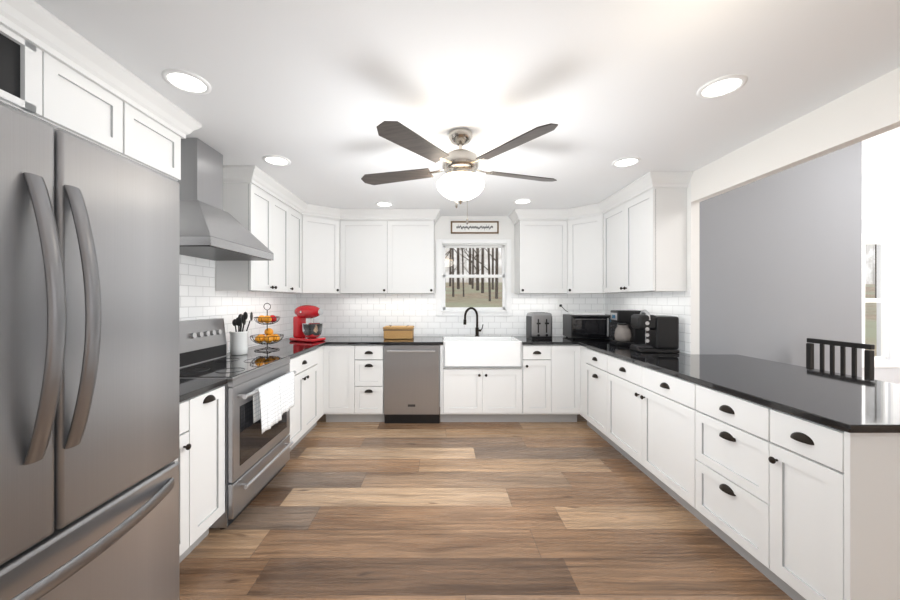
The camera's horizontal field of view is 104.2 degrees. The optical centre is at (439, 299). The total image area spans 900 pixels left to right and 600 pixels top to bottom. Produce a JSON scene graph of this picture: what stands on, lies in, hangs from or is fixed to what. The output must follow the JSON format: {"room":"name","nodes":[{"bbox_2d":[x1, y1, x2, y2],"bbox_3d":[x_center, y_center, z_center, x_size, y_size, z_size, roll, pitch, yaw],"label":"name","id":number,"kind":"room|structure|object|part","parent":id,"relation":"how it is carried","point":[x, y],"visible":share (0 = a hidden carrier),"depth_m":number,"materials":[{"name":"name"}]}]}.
{"room":"kitchen","nodes":[
{"label":"kitchen","id":0,"kind":"room"},
{"bbox_2d":[215,261,289,352],"bbox_3d":[-1.885,0.145,1.100,0.150,2.400,6.900,0,0,0],"label":"wall","id":1,"kind":"structure","parent":0,"point":[215,288],"depth_m":2.82,"materials":[{"name":"white paint"}]},
{"bbox_2d":[0,0,201,180],"bbox_3d":[-1.618,-0.872,1.251,0.380,0.363,1.702,0,0,0],"label":"upper cabinet","id":2,"kind":"object","parent":1,"relation":"attached to","point":[56,72],"visible":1,"depth_m":1.46,"materials":[{"name":"white paint"}]},
{"bbox_2d":[177,138,273,260],"bbox_3d":[-1.563,-0.682,2.406,0.476,0.741,0.766,0,0,0],"label":"range hood","id":3,"kind":"object","parent":1,"relation":"attached to","point":[210,228],"visible":0.62,"depth_m":2.27,"materials":[{"name":"silver metal"}]},
{"bbox_2d":[179,254,295,352],"bbox_3d":[-1.806,-0.099,2.880,0.008,1.093,3.040,0,0,0],"label":"tile backsplash","id":4,"kind":"structure","parent":1,"relation":"attached to","point":[200,297],"depth_m":2.94,"materials":[{"name":"white tile"}]},
{"bbox_2d":[216,165,303,292],"bbox_3d":[-1.660,-0.563,3.332,0.280,0.977,1.043,0,0,0],"label":"upper cabinet","id":5,"kind":"object","parent":1,"relation":"attached to","point":[271,213],"depth_m":3.04,"materials":[{"name":"white paint"}]},
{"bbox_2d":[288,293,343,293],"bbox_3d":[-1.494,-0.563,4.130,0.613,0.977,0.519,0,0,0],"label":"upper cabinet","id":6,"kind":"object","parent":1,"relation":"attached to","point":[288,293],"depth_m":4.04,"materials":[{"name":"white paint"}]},
{"bbox_2d":[34,0,899,215],"bbox_3d":[0.020,-1.115,1.210,4.260,0.120,7.420,0,0,0],"label":"ceiling","id":7,"kind":"structure","parent":0,"point":[316,93],"depth_m":1.65,"materials":[{"name":"white paint"}]},
{"bbox_2d":[161,68,210,94],"bbox_3d":[-1.220,-1.050,1.690,0.196,0.009,0.196,0,0,0],"label":"recessed light","id":8,"kind":"object","parent":7,"relation":"in","point":[186,81],"visible":1,"depth_m":1.68,"materials":[{"name":"white plastic"}]},
{"bbox_2d":[262,155,290,165],"bbox_3d":[-1.230,-1.050,2.640,0.196,0.009,0.196,0,0,0],"label":"recessed light","id":9,"kind":"object","parent":7,"relation":"in","point":[276,160],"visible":1,"depth_m":2.63,"materials":[{"name":"white plastic"}]},
{"bbox_2d":[375,201,392,206],"bbox_3d":[-0.610,-1.050,3.840,0.196,0.009,0.196,0,0,0],"label":"recessed light","id":10,"kind":"object","parent":7,"relation":"in","point":[384,204],"visible":0.94,"depth_m":3.84,"materials":[{"name":"white"}]},
{"bbox_2d":[361,121,557,224],"bbox_3d":[0.130,-0.754,2.279,1.348,0.598,1.282,0,0,0],"label":"ceiling fan","id":11,"kind":"object","parent":7,"relation":"hanging from","point":[460,181],"visible":1,"depth_m":2.11,"materials":[{"name":"brown wood"}]},
{"bbox_3d":[0.130,-0.680,2.220,0.304,0.146,0.304,0,0,0],"label":"lamp shade","id":12,"kind":"part","parent":11,"relation":"part of","materials":[{"name":"white glass"}]},
{"bbox_2d":[513,198,531,203],"bbox_3d":[0.880,-1.050,3.730,0.196,0.009,0.196,0,0,0],"label":"recessed light","id":13,"kind":"object","parent":7,"relation":"in","point":[522,201],"visible":1,"depth_m":3.73,"materials":[{"name":"white plastic"}]},
{"bbox_2d":[612,157,640,166],"bbox_3d":[1.420,-1.050,2.670,0.196,0.009,0.196,0,0,0],"label":"recessed light","id":14,"kind":"object","parent":7,"relation":"in","point":[626,161],"visible":1,"depth_m":2.65,"materials":[{"name":"white plastic"}]},
{"bbox_2d":[697,74,747,98],"bbox_3d":[1.390,-1.050,1.730,0.196,0.009,0.196,0,0,0],"label":"recessed light","id":15,"kind":"object","parent":7,"relation":"in","point":[722,86],"visible":1,"depth_m":1.72,"materials":[{"name":"white plastic"}]},
{"bbox_2d":[434,216,514,292],"bbox_3d":[0.170,0.145,4.475,3.960,2.400,0.150,0,0,0],"label":"wall","id":16,"kind":"structure","parent":0,"point":[442,228],"depth_m":4.40,"materials":[{"name":"white paint"}]},
{"bbox_2d":[304,201,339,292],"bbox_3d":[-1.353,-0.566,3.990,0.351,0.974,0.267,0,0,0],"label":"upper cabinet","id":17,"kind":"object","parent":16,"relation":"attached to","point":[316,249],"depth_m":3.99,"materials":[{"name":"white paint"}]},
{"bbox_2d":[340,209,435,293],"bbox_3d":[-0.622,-0.563,4.250,1.103,0.977,0.280,0,0,0],"label":"upper cabinet","id":18,"kind":"object","parent":16,"relation":"attached to","point":[383,251],"depth_m":4.12,"materials":[{"name":"white paint"}]},
{"bbox_2d":[296,293,604,335],"bbox_3d":[0.135,0.181,4.396,3.874,0.533,0.008,0,0,0],"label":"tile backsplash","id":19,"kind":"structure","parent":16,"relation":"attached to","point":[358,314],"depth_m":4.39,"materials":[{"name":"white tile"}]},
{"bbox_2d":[558,299,567,311],"bbox_3d":[1.538,0.071,4.375,0.127,0.162,0.034,0,0,0],"label":"electrical outlet","id":20,"kind":"object","parent":19,"relation":"attached to","point":[560,303],"visible":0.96,"depth_m":4.38,"materials":[{"name":"white plastic"}]},
{"bbox_2d":[436,239,510,315],"bbox_3d":[0.420,-0.280,4.428,0.940,0.960,0.145,0,0,0],"label":"window","id":21,"kind":"structure","parent":16,"relation":"in","point":[441,243],"depth_m":4.37,"materials":[{"name":"white"}]},
{"bbox_3d":[0.430,-0.282,4.461,0.784,0.819,0.062,0,0,0],"label":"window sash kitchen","id":22,"kind":"part","parent":21,"relation":"part of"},
{"bbox_2d":[451,221,498,233],"bbox_3d":[0.435,-0.910,4.389,0.600,0.155,0.018,0,0,0],"label":"wall sign","id":23,"kind":"object","parent":16,"relation":"attached to","point":[476,227],"visible":0.88,"depth_m":4.39,"materials":[{"name":"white wood"}]},
{"bbox_2d":[513,209,568,293],"bbox_3d":[1.217,-0.563,4.250,0.563,0.977,0.279,0,0,0],"label":"upper cabinet","id":24,"kind":"object","parent":16,"relation":"attached to","point":[541,235],"depth_m":4.12,"materials":[{"name":"white paint"}]},
{"bbox_2d":[569,203,600,293],"bbox_3d":[1.651,-0.566,3.982,0.298,0.974,0.279,0,0,0],"label":"upper cabinet","id":25,"kind":"object","parent":16,"relation":"attached to","point":[584,221],"depth_m":3.97,"materials":[{"name":"white paint"}]},
{"bbox_2d":[179,414,792,599],"bbox_3d":[2.495,1.405,1.210,9.210,0.120,7.420,0,0,0],"label":"floor","id":26,"kind":"structure","parent":0,"point":[580,509],"depth_m":2.05,"materials":[{"name":"brown wood"}]},
{"bbox_2d":[0,102,178,599],"bbox_3d":[-1.355,0.445,0.917,0.851,1.800,0.869,0,0,0],"label":"refrigerator","id":27,"kind":"object","parent":26,"relation":"on","point":[89,368],"visible":1,"depth_m":0.96,"materials":[{"name":"grey metal"}]},
{"bbox_2d":[175,386,224,562],"bbox_3d":[-1.506,0.913,1.687,0.605,0.863,0.650,0,0,0],"label":"base cabinet","id":28,"kind":"object","parent":26,"relation":"on","point":[201,459],"visible":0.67,"depth_m":1.82,"materials":[{"name":"white paint"}]},
{"bbox_2d":[179,378,227,401],"bbox_3d":[-1.514,0.465,1.688,0.588,0.030,0.652,0,0,0],"label":"countertop","id":29,"kind":"structure","parent":28,"relation":"on","point":[190,387],"depth_m":1.86,"materials":[{"name":"black stone"}]},
{"bbox_2d":[179,318,295,529],"bbox_3d":[-1.452,0.745,2.406,0.693,1.200,0.777,0,0,0],"label":"range","id":30,"kind":"object","parent":26,"relation":"on","point":[259,398],"visible":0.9,"depth_m":2.30,"materials":[{"name":"silver metal"}]},
{"bbox_2d":[289,346,323,450],"bbox_3d":[-1.506,0.913,3.288,0.605,0.863,0.975,0,0,0],"label":"base cabinet","id":31,"kind":"object","parent":26,"relation":"on","point":[306,413],"visible":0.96,"depth_m":3.24,"materials":[{"name":"white paint"}]},
{"bbox_2d":[227,340,326,358],"bbox_3d":[-1.514,0.465,3.260,0.588,0.030,0.921,0,0,0],"label":"countertop","id":32,"kind":"structure","parent":31,"relation":"on","point":[292,349],"depth_m":3.25,"materials":[{"name":"black stone"}]},
{"bbox_2d":[229,312,252,354],"bbox_3d":[-1.656,0.273,2.901,0.156,0.352,0.179,0,0,0],"label":"utensil crock","id":33,"kind":"object","parent":32,"relation":"on","point":[239,342],"visible":1,"depth_m":2.85,"materials":[{"name":"white ceramic"}]},
{"bbox_2d":[250,303,283,351],"bbox_3d":[-1.550,0.237,3.140,0.275,0.422,0.275,0,0,0],"label":"fruit basket","id":34,"kind":"object","parent":32,"relation":"on","point":[270,337],"visible":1,"depth_m":3.11,"materials":[{"name":"orange food"}]},
{"bbox_2d":[323,345,354,421],"bbox_3d":[-1.086,0.913,4.079,0.337,0.864,0.638,0,0,0],"label":"base cabinet","id":35,"kind":"object","parent":26,"relation":"on","point":[338,360],"depth_m":3.77,"materials":[{"name":"white paint"}]},
{"bbox_2d":[355,345,384,421],"bbox_3d":[-0.765,0.913,4.079,0.305,0.864,0.638,0,0,0],"label":"base cabinet","id":36,"kind":"object","parent":26,"relation":"on","point":[369,359],"depth_m":3.76,"materials":[{"name":"white paint"}]},
{"bbox_2d":[384,345,439,422],"bbox_3d":[-0.305,0.914,4.045,0.600,0.861,0.691,0,0,0],"label":"dishwasher","id":37,"kind":"object","parent":26,"relation":"on","point":[411,383],"visible":0.98,"depth_m":3.75,"materials":[{"name":"grey metal"}]},
{"bbox_2d":[443,368,522,421],"bbox_3d":[0.457,1.040,4.079,0.843,0.610,0.638,0,0,0],"label":"base cabinet","id":38,"kind":"object","parent":26,"relation":"on","point":[469,395],"depth_m":3.77,"materials":[{"name":"white paint"}]},
{"bbox_2d":[522,345,554,421],"bbox_3d":[1.036,0.913,4.079,0.317,0.864,0.638,0,0,0],"label":"base cabinet","id":39,"kind":"object","parent":26,"relation":"on","point":[542,384],"depth_m":3.76,"materials":[{"name":"white paint"}]},
{"bbox_2d":[282,336,612,344],"bbox_3d":[0.132,0.465,4.056,3.879,0.030,0.671,0,0,0],"label":"countertop","id":40,"kind":"structure","parent":39,"relation":"on","point":[331,340],"depth_m":3.89,"materials":[{"name":"black stone"}]},
{"bbox_2d":[289,305,325,341],"bbox_3d":[-1.500,0.251,3.901,0.498,0.395,0.267,0,0,25],"label":"stand mixer","id":41,"kind":"object","parent":40,"relation":"on","point":[304,331],"visible":1,"depth_m":3.79,"materials":[{"name":"red metal"}]},
{"bbox_2d":[383,325,413,338],"bbox_3d":[-0.480,0.371,4.100,0.344,0.156,0.234,0,0,0],"label":"bread box","id":42,"kind":"object","parent":40,"relation":"on","point":[398,332],"visible":1,"depth_m":3.99,"materials":[{"name":"brown wood"}]},
{"bbox_2d":[463,307,482,336],"bbox_3d":[0.405,0.268,4.242,0.253,0.363,0.175,0,0,0],"label":"faucet","id":43,"kind":"object","parent":40,"relation":"on","point":[477,330],"visible":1,"depth_m":4.28,"materials":[{"name":"black metal"}]},
{"bbox_2d":[443,337,521,368],"bbox_3d":[0.457,0.586,3.974,0.838,0.292,0.483,0,0,0],"label":"farmhouse sink","id":44,"kind":"object","parent":40,"relation":"in","point":[482,352],"visible":0.96,"depth_m":3.73,"materials":[{"name":"white ceramic"}]},
{"bbox_2d":[526,312,551,338],"bbox_3d":[1.166,0.298,4.110,0.256,0.302,0.210,0,0,-8],"label":"toaster","id":45,"kind":"object","parent":40,"relation":"on","point":[538,325],"visible":1,"depth_m":4.03,"materials":[{"name":"silver metal"}]},
{"bbox_2d":[555,345,579,421],"bbox_3d":[1.353,0.913,4.079,0.315,0.864,0.638,0,0,0],"label":"base cabinet","id":46,"kind":"object","parent":26,"relation":"on","point":[567,357],"depth_m":3.77,"materials":[{"name":"white paint"}]},
{"bbox_2d":[584,347,604,438],"bbox_3d":[1.784,0.913,3.360,0.588,0.864,0.480,0,0,0],"label":"base cabinet","id":47,"kind":"object","parent":26,"relation":"on","point":[593,359],"depth_m":3.40,"materials":[{"name":"white paint"}]},
{"bbox_2d":[604,354,691,512],"bbox_3d":[1.784,0.913,2.583,0.588,0.864,1.075,0,0,0],"label":"base cabinet","id":48,"kind":"object","parent":26,"relation":"on","point":[648,411],"depth_m":2.47,"materials":[{"name":"white paint"}]},
{"bbox_2d":[692,382,763,574],"bbox_3d":[1.784,0.913,1.815,0.588,0.864,0.460,0,0,0],"label":"base cabinet","id":49,"kind":"object","parent":26,"relation":"on","point":[728,429],"depth_m":1.81,"materials":[{"name":"white paint"}]},
{"bbox_2d":[764,405,899,599],"bbox_3d":[1.820,0.913,1.429,0.660,0.864,0.313,0,0,0],"label":"base cabinet","id":50,"kind":"object","parent":26,"relation":"on","point":[793,507],"depth_m":1.34,"materials":[{"name":"white paint"}]},
{"bbox_2d":[579,340,899,432],"bbox_3d":[1.967,0.465,2.730,0.985,0.030,2.940,0,0,0],"label":"countertop","id":51,"kind":"structure","parent":50,"relation":"on","point":[848,403],"depth_m":1.84,"materials":[{"name":"black stone"}]},
{"bbox_2d":[563,312,616,339],"bbox_3d":[1.764,0.297,4.120,0.520,0.303,0.390,0,0,4],"label":"microwave","id":52,"kind":"object","parent":51,"relation":"on","point":[590,325],"visible":0.88,"depth_m":3.95,"materials":[{"name":"black plastic"}]},
{"bbox_2d":[609,310,645,345],"bbox_3d":[1.861,0.276,3.501,0.287,0.345,0.200,0,0,6],"label":"coffee maker","id":53,"kind":"object","parent":51,"relation":"on","point":[626,334],"visible":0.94,"depth_m":3.43,"materials":[{"name":"black plastic"}]},
{"bbox_2d":[630,310,678,352],"bbox_3d":[1.877,0.266,3.086,0.315,0.365,0.250,0,0,10],"label":"coffee maker","id":54,"kind":"object","parent":51,"relation":"on","point":[662,334],"visible":1,"depth_m":2.97,"materials":[{"name":"black plastic"}]},
{"bbox_2d":[806,338,874,378],"bbox_3d":[2.761,0.825,2.600,0.422,1.040,0.430,0,0,0],"label":"counter stool","id":55,"kind":"object","parent":26,"relation":"on","point":[868,363],"visible":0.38,"depth_m":2.56,"materials":[{"name":"black wood"}]},
{"bbox_2d":[699,141,861,376],"bbox_3d":[2.835,-0.155,2.955,1.370,3.000,0.070,0,0,0],"label":"wall","id":56,"kind":"structure","parent":0,"point":[780,266],"depth_m":2.92,"materials":[{"name":"grey paint"}]},
{"bbox_2d":[681,67,899,353],"bbox_3d":[2.115,-0.155,1.210,0.070,3.000,6.820,0,0,0],"label":"wall","id":57,"kind":"structure","parent":0,"point":[866,111],"depth_m":2.07,"materials":[{"name":"white paint"}]},
{"bbox_2d":[601,171,688,293],"bbox_3d":[1.930,-0.563,3.386,0.279,0.977,0.904,0,0,0],"label":"upper cabinet","id":58,"kind":"object","parent":57,"relation":"attached to","point":[631,237],"depth_m":3.03,"materials":[{"name":"white paint"}]},
{"bbox_2d":[605,290,690,353],"bbox_3d":[2.076,0.181,3.651,0.008,0.533,1.498,0,0,0],"label":"tile backsplash","id":59,"kind":"structure","parent":57,"relation":"attached to","point":[677,304],"depth_m":3.25,"materials":[{"name":"white tile"}]},
{"bbox_2d":[862,174,899,219],"bbox_3d":[4.550,-1.355,4.680,4.800,0.600,0.180,0,0,0],"label":"wall","id":60,"kind":"structure","parent":0,"point":[880,196],"depth_m":4.59,"materials":[{"name":"white paint"}]},
{"bbox_2d":[862,127,899,173],"bbox_3d":[4.625,-1.715,1.210,4.950,0.120,7.420,0,0,0],"label":"ceiling","id":61,"kind":"structure","parent":0,"point":[880,153],"depth_m":3.95,"materials":[{"name":"white paint"}]},
{"bbox_2d":[862,220,899,383],"bbox_3d":[4.550,0.145,4.695,4.800,2.400,0.150,0,0,0],"label":"wall","id":62,"kind":"structure","parent":0,"point":[889,374],"depth_m":4.62,"materials":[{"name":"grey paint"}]},
{"bbox_2d":[865,241,887,359],"bbox_3d":[5.765,0.005,4.670,0.370,1.580,0.040,0,0,0],"label":"window","id":63,"kind":"structure","parent":62,"relation":"in","point":[883,299],"depth_m":4.65,"materials":[{"name":"white"}]},
{"bbox_2d":[862,233,899,366],"bbox_3d":[5.765,0.005,4.607,0.550,1.760,0.024,0,0,0],"label":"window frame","id":64,"kind":"structure","parent":62,"relation":"in","point":[894,239],"depth_m":4.59,"materials":[{"name":"white wood"}]},
{"label":"outside","id":65,"kind":"structure","parent":0,"visible":0},
{"bbox_2d":[445,244,874,283],"bbox_3d":[30.000,-33.655,88.000,220.000,70.000,0.001,0,0,0],"label":"sky","id":66,"kind":"structure","parent":65,"point":[869,275],"depth_m":88.00,"materials":[{"name":"white"}]},
{"bbox_2d":[445,282,876,355],"bbox_3d":[15.000,-1.395,47.560,150.000,6.320,84.880,0,0,0],"label":"ground","id":67,"kind":"structure","parent":65,"point":[468,289],"depth_m":28.72,"materials":[{"name":"green plant"}]},
{"bbox_2d":[445,244,876,300],"bbox_3d":[28.411,-12.398,46.323,65.118,26.135,47.974,0,0,0],"label":"trees","id":68,"kind":"object","parent":67,"relation":"on","point":[451,258],"depth_m":39.56,"materials":[{"name":"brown plant"}]}
]}

